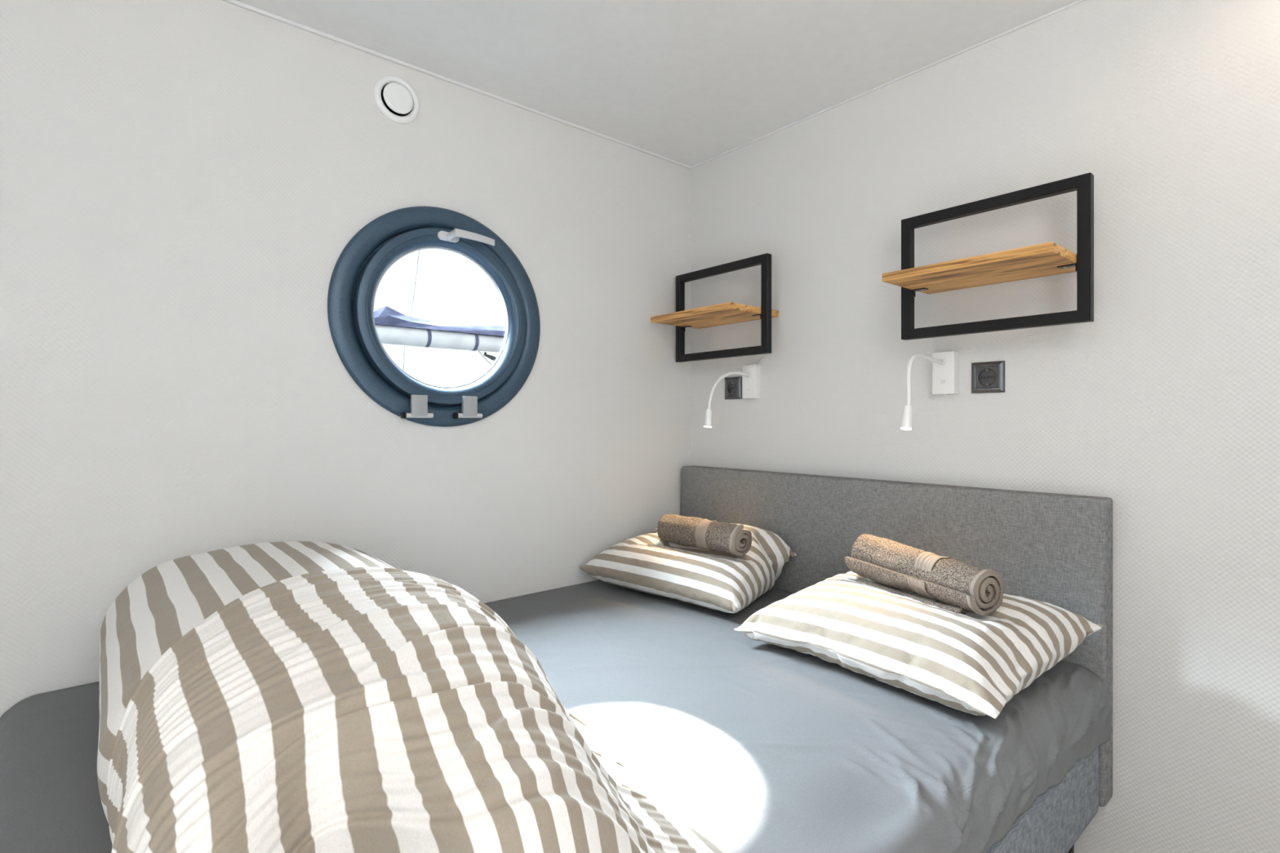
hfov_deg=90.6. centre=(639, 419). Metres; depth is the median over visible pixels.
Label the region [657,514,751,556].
rolled towel
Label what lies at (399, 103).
air vent
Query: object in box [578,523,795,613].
pillow
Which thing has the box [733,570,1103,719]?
pillow
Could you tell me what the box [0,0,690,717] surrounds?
wall
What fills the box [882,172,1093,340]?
wall shelf
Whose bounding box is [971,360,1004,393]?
wall socket
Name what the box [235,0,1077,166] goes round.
ceiling
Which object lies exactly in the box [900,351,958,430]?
reading lamp
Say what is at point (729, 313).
wall shelf
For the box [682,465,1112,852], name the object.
bed
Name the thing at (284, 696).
duvet
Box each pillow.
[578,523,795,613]
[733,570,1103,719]
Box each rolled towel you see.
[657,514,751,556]
[844,533,1004,616]
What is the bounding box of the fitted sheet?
[0,579,1111,852]
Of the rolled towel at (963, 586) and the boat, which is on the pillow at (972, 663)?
the rolled towel at (963, 586)
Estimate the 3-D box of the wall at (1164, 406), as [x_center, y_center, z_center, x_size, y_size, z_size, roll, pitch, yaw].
[1.210,0.074,1.436,0.090,2.182,3.180,0,0,-40]
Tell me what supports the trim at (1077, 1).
attached to the wall at (1164, 406)
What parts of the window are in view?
sash, handle, lever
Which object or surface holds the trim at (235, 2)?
attached to the wall at (184, 184)
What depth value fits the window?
1.82 m
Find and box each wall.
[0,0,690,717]
[690,0,1279,852]
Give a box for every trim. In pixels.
[222,0,692,169]
[691,0,1085,168]
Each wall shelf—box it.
[650,253,778,362]
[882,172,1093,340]
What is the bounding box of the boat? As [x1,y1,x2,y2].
[373,250,505,370]
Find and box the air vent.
[373,75,419,124]
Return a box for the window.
[327,206,540,426]
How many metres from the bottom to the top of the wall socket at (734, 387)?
0.083 m
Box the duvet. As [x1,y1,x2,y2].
[97,541,724,852]
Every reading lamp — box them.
[703,355,764,427]
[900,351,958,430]
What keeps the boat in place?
on the water
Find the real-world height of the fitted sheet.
0.169 m
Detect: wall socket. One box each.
[724,376,742,399]
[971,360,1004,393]
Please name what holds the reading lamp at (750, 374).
attached to the wall at (1164, 406)

